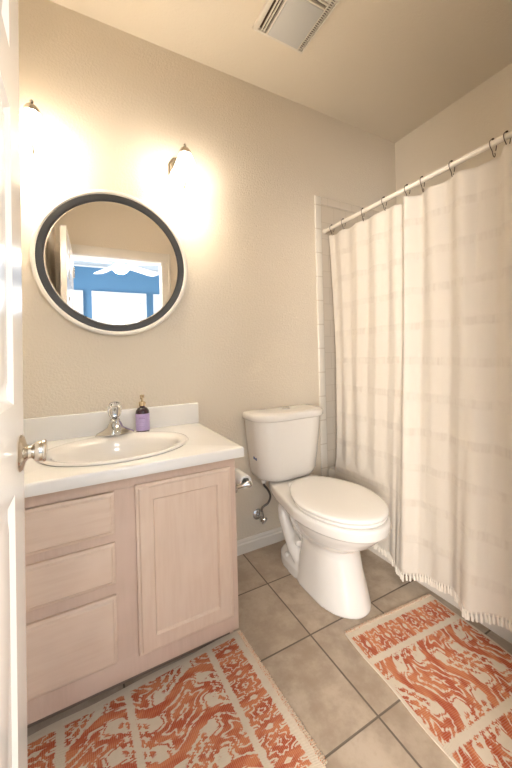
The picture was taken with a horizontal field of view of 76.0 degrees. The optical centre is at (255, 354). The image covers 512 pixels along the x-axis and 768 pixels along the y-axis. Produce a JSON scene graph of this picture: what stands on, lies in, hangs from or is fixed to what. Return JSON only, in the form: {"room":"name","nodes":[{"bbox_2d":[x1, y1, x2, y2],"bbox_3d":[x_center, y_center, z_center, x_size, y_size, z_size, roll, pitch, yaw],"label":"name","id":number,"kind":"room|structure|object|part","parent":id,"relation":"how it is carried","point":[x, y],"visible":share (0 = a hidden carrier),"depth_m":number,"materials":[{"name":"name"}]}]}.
{"room":"bathroom","nodes":[
{"label":"bathroom","id":0,"kind":"room"},
{"bbox_2d":[18,0,395,540],"bbox_3d":[0.021,-0.236,2.004,2.609,2.732,0.100,-1,0,-28],"label":"wall","id":1,"kind":"structure","parent":0,"point":[116,106],"depth_m":1.77,"materials":[{"name":"beige paint"}]},
{"bbox_2d":[20,99,55,161],"bbox_3d":[-0.912,-0.919,1.341,0.159,0.215,0.204,-1,0,-28],"label":"wall sconce","id":2,"kind":"object","parent":1,"relation":"attached to","point":[36,144],"visible":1,"depth_m":1.31,"materials":[{"name":"white glass"}]},
{"bbox_3d":[-0.923,-0.865,1.363,0.022,0.106,0.127,-1,0,-28],"label":"scroll arm","id":3,"kind":"part","parent":2,"relation":"part of","materials":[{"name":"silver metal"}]},
{"bbox_2d":[29,189,187,335],"bbox_3d":[-0.665,-0.433,1.561,0.686,0.686,0.022,-1,0,-27],"label":"mirror","id":4,"kind":"object","parent":1,"relation":"attached to","point":[108,262],"visible":1,"depth_m":1.54,"materials":[{"name":"black mirror"}]},
{"bbox_2d":[23,402,198,443],"bbox_3d":[-0.652,0.317,1.565,0.778,0.108,0.022,-1,0,-28],"label":"backsplash","id":5,"kind":"structure","parent":1,"relation":"attached to","point":[59,427],"depth_m":1.50,"materials":[{"name":"white stone"}]},
{"bbox_2d":[168,143,202,192],"bbox_3d":[-0.359,-0.934,1.637,0.159,0.215,0.204,-1,0,-28],"label":"wall sconce","id":6,"kind":"object","parent":1,"relation":"attached to","point":[183,174],"visible":1,"depth_m":1.60,"materials":[{"name":"white glass"}]},
{"bbox_3d":[-0.404,-0.944,1.717,0.104,0.170,0.022,-1,0,-28],"label":"plate","id":7,"kind":"part","parent":6,"relation":"part of","materials":[{"name":"white glass"}]},
{"bbox_3d":[-0.369,-0.879,1.659,0.022,0.106,0.127,-1,0,-28],"label":"scroll arm","id":8,"kind":"part","parent":6,"relation":"part of","materials":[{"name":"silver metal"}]},
{"bbox_2d":[237,527,284,555],"bbox_3d":[0.064,1.091,1.944,0.840,0.078,0.014,-1,0,-28],"label":"baseboard","id":9,"kind":"structure","parent":1,"relation":"attached to","point":[257,541],"depth_m":1.92,"materials":[{"name":"beige paint"}]},
{"bbox_2d":[253,480,270,523],"bbox_3d":[0.046,0.831,1.878,0.088,0.269,0.120,-1,0,-28],"label":"water supply valve","id":10,"kind":"object","parent":1,"relation":"attached to","point":[258,513],"visible":1,"depth_m":1.88,"materials":[{"name":"silver metal"}]},
{"bbox_2d":[314,195,378,476],"bbox_3d":[1.129,0.020,1.648,0.802,2.163,1.568,-1,0,-28],"label":"tile surround","id":11,"kind":"object","parent":1,"relation":"attached to","point":[327,212],"visible":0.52,"depth_m":2.18,"materials":[{"name":"beige tile"}]},
{"bbox_3d":[0.431,0.038,2.156,0.052,2.163,0.012,-1,0,-28],"label":"bullnose trim","id":12,"kind":"part","parent":11,"relation":"part of","materials":[{"name":"tile"}]},
{"bbox_3d":[0.754,-1.026,2.344,0.741,0.052,0.012,-1,0,-28],"label":"trim","id":13,"kind":"part","parent":11,"relation":"part of","materials":[{"name":"tile"}]},
{"bbox_2d":[27,540,511,767],"bbox_3d":[0.458,1.144,1.255,2.609,0.050,1.800,-1,0,-28],"label":"floor","id":14,"kind":"structure","parent":0,"point":[351,714],"depth_m":1.18,"materials":[{"name":"beige tile"}]},
{"bbox_2d":[24,458,238,727],"bbox_3d":[-0.526,0.776,1.328,0.756,0.738,0.544,-1,0,-28],"label":"vanity cabinet","id":15,"kind":"object","parent":14,"relation":"on","point":[126,579],"visible":0.75,"depth_m":1.09,"materials":[{"name":"brown wood"}]},
{"bbox_3d":[-0.598,0.519,0.996,0.308,0.134,0.019,-1,0,-28],"label":"drawer","id":16,"kind":"part","parent":15,"relation":"part of","materials":[{"name":"brown wood"}]},
{"bbox_3d":[-0.593,0.682,0.996,0.308,0.132,0.019,-1,0,-28],"label":"drawer","id":17,"kind":"part","parent":15,"relation":"part of","materials":[{"name":"brown wood"}]},
{"bbox_3d":[-0.588,0.897,0.996,0.308,0.218,0.019,-1,0,-28],"label":"drawer","id":18,"kind":"part","parent":15,"relation":"part of","materials":[{"name":"brown wood"}]},
{"bbox_2d":[23,402,243,497],"bbox_3d":[-0.524,0.333,1.327,0.778,0.146,0.562,-1,0,-28],"label":"countertop","id":19,"kind":"structure","parent":15,"relation":"on","point":[204,445],"depth_m":1.30,"materials":[{"name":"white stone"}]},
{"bbox_2d":[38,431,188,466],"bbox_3d":[-0.539,0.437,1.298,0.546,0.161,0.426,-1,0,-28],"label":"sink","id":20,"kind":"object","parent":19,"relation":"in","point":[95,451],"visible":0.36,"depth_m":1.38,"materials":[{"name":"white ceramic"}]},
{"bbox_2d":[95,402,133,436],"bbox_3d":[-0.634,0.285,1.437,0.141,0.147,0.156,-1,0,2],"label":"faucet","id":21,"kind":"object","parent":19,"relation":"on","point":[115,427],"visible":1,"depth_m":1.45,"materials":[{"name":"silver metal"}]},
{"bbox_3d":[-0.634,0.248,1.471,0.058,0.072,0.058,-1,0,39],"label":"knob","id":22,"kind":"part","parent":21,"relation":"part of","materials":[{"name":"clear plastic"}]},
{"bbox_3d":[-0.632,0.328,1.471,0.162,0.060,0.066,-1,0,-28],"label":"plate","id":23,"kind":"part","parent":21,"relation":"part of","materials":[{"name":"silver metal"}]},
{"bbox_3d":[-0.604,0.314,1.417,0.034,0.056,0.131,-1,0,-28],"label":"spout","id":24,"kind":"part","parent":21,"relation":"part of","materials":[{"name":"silver metal"}]},
{"bbox_2d":[135,395,149,431],"bbox_3d":[-0.535,0.278,1.545,0.063,0.178,0.063,-1,0,-28],"label":"soap bottle","id":25,"kind":"object","parent":19,"relation":"on","point":[142,415],"visible":0.91,"depth_m":1.52,"materials":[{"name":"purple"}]},
{"bbox_3d":[-0.246,0.723,1.181,0.346,0.574,0.019,-1,0,-28],"label":"cabinet door","id":26,"kind":"part","parent":15,"relation":"part of","materials":[{"name":"brown wood"}]},
{"bbox_3d":[-0.246,0.723,1.182,0.232,0.460,0.004,-1,0,-28],"label":"inset panel","id":27,"kind":"part","parent":15,"relation":"part of","materials":[{"name":"brown wood"}]},
{"bbox_2d":[235,479,251,492],"bbox_3d":[-0.090,0.525,1.384,0.075,0.044,0.204,-1,0,-28],"label":"toilet paper holder","id":28,"kind":"object","parent":15,"relation":"attached to","point":[248,484],"visible":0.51,"depth_m":1.31,"materials":[{"name":"silver metal"}]},
{"bbox_2d":[235,468,250,488],"bbox_3d":[-0.066,0.525,1.391,0.054,0.054,0.100,-1,0,-28],"label":"toilet paper roll","id":29,"kind":"object","parent":28,"relation":"on","point":[239,475],"visible":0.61,"depth_m":1.36,"materials":[{"name":"white paper"}]},
{"bbox_2d":[27,630,326,767],"bbox_3d":[-0.270,1.133,0.922,0.789,0.009,0.525,-1,0,-31],"label":"bath rug","id":30,"kind":"object","parent":14,"relation":"on","point":[218,705],"visible":0.95,"depth_m":1.00,"materials":[{"name":"orange fabric"}]},
{"bbox_2d":[242,404,390,619],"bbox_3d":[0.319,0.714,1.643,0.473,0.819,0.772,-1,0,-28],"label":"toilet","id":31,"kind":"object","parent":14,"relation":"on","point":[333,520],"visible":1,"depth_m":1.54,"materials":[{"name":"white ceramic"}]},
{"bbox_3d":[0.180,0.528,1.893,0.447,0.340,0.203,-1,0,-28],"label":"tank","id":32,"kind":"part","parent":31,"relation":"part of","materials":[{"name":"white ceramic"}]},
{"bbox_3d":[0.177,0.335,1.888,0.473,0.045,0.215,-1,0,-28],"label":"tank lid","id":33,"kind":"part","parent":31,"relation":"part of","materials":[{"name":"white ceramic"}]},
{"bbox_3d":[0.329,0.910,1.632,0.400,0.426,0.748,-1,0,-28],"label":"bowl","id":34,"kind":"part","parent":31,"relation":"part of","materials":[{"name":"white ceramic"}]},
{"bbox_3d":[0.371,0.666,1.542,0.388,0.024,0.524,-1,0,-28],"label":"lid","id":35,"kind":"part","parent":31,"relation":"part of","materials":[{"name":"white plastic"}]},
{"bbox_2d":[329,467,511,643],"bbox_3d":[1.169,0.915,1.654,0.748,0.372,1.547,-1,0,-28],"label":"bathtub","id":36,"kind":"object","parent":14,"relation":"on","point":[505,633],"visible":0.12,"depth_m":1.45,"materials":[{"name":"beige ceramic"}]},
{"bbox_3d":[0.841,0.928,1.478,0.005,0.242,1.387,-1,0,-28],"label":"apron panel","id":37,"kind":"part","parent":36,"relation":"part of","materials":[{"name":"beige ceramic"}]},
{"bbox_2d":[345,594,511,767],"bbox_3d":[0.753,1.107,1.016,0.495,0.009,0.889,-1,0,-24],"label":"bath rug","id":38,"kind":"object","parent":14,"relation":"on","point":[455,680],"visible":1,"depth_m":1.14,"materials":[{"name":"orange fabric"}]},
{"bbox_2d":[49,0,511,142],"bbox_3d":[0.386,-1.637,1.255,2.609,0.050,1.800,-1,0,-28],"label":"ceiling","id":39,"kind":"structure","parent":0,"point":[384,69],"depth_m":1.73,"materials":[{"name":"beige paint"}]},
{"bbox_2d":[253,0,339,53],"bbox_3d":[0.183,-1.595,1.535,0.292,0.022,0.297,-1,0,-28],"label":"ceiling vent","id":40,"kind":"object","parent":39,"relation":"in","point":[293,24],"visible":1,"depth_m":1.56,"materials":[{"name":"beige plastic"}]},
{"bbox_2d":[395,63,511,204],"bbox_3d":[1.520,-0.275,1.860,0.100,2.732,1.570,-1,0,-28],"label":"wall","id":41,"kind":"structure","parent":0,"point":[484,113],"depth_m":2.11,"materials":[{"name":"beige paint"}]},
{"bbox_3d":[0.812,-0.256,0.525,2.609,2.732,0.115,-1,0,-28],"label":"wall","id":42,"kind":"structure","parent":0,"visible":0},
{"bbox_2d":[0,0,46,767],"bbox_3d":[-0.346,0.122,0.381,0.128,2.015,0.726,-1,0,-28],"label":"door","id":43,"kind":"structure","parent":42,"relation":"in","point":[15,451],"depth_m":0.60,"materials":[{"name":"white paint"}]},
{"bbox_3d":[-0.428,-0.673,0.514,0.035,0.210,0.192,-1,0,-28],"label":"panel","id":44,"kind":"part","parent":43,"relation":"part of","materials":[{"name":"white paint"}]},
{"bbox_3d":[-0.420,-0.183,0.512,0.035,0.550,0.192,-1,0,-28],"label":"panel","id":45,"kind":"part","parent":43,"relation":"part of","materials":[{"name":"white paint"}]},
{"bbox_3d":[-0.408,0.579,0.508,0.035,0.645,0.192,-1,0,-28],"label":"panel","id":46,"kind":"part","parent":43,"relation":"part of","materials":[{"name":"white paint"}]},
{"bbox_3d":[-0.483,0.195,0.638,0.128,0.044,0.044,-1,0,-28],"label":"handle","id":47,"kind":"part","parent":43,"relation":"part of","materials":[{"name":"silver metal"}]},
{"bbox_2d":[323,130,511,233],"bbox_3d":[0.823,-0.825,1.488,0.034,0.034,1.557,-1,0,-28],"label":"shower rod","id":48,"kind":"object","parent":42,"relation":"attached to","point":[508,135],"visible":1,"depth_m":1.51,"materials":[{"name":"white metal"}]},
{"bbox_2d":[489,138,496,156],"bbox_3d":[0.931,-0.813,1.288,0.036,0.076,0.010,-1,0,-12],"label":"curtain hook","id":49,"kind":"object","parent":48,"relation":"hanging from","point":[492,138],"visible":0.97,"depth_m":1.29,"materials":[{"name":"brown metal"}]},
{"label":"curtain hook","id":50,"kind":"object","parent":48,"relation":"hanging from","visible":0},
{"bbox_2d":[329,143,511,631],"bbox_3d":[0.783,0.150,1.464,0.183,1.858,1.440,-1,0,-29],"label":"shower curtain","id":51,"kind":"object","parent":50,"relation":"hanging from","point":[422,285],"visible":0.87,"depth_m":1.47,"materials":[{"name":"beige fabric"}]}
]}

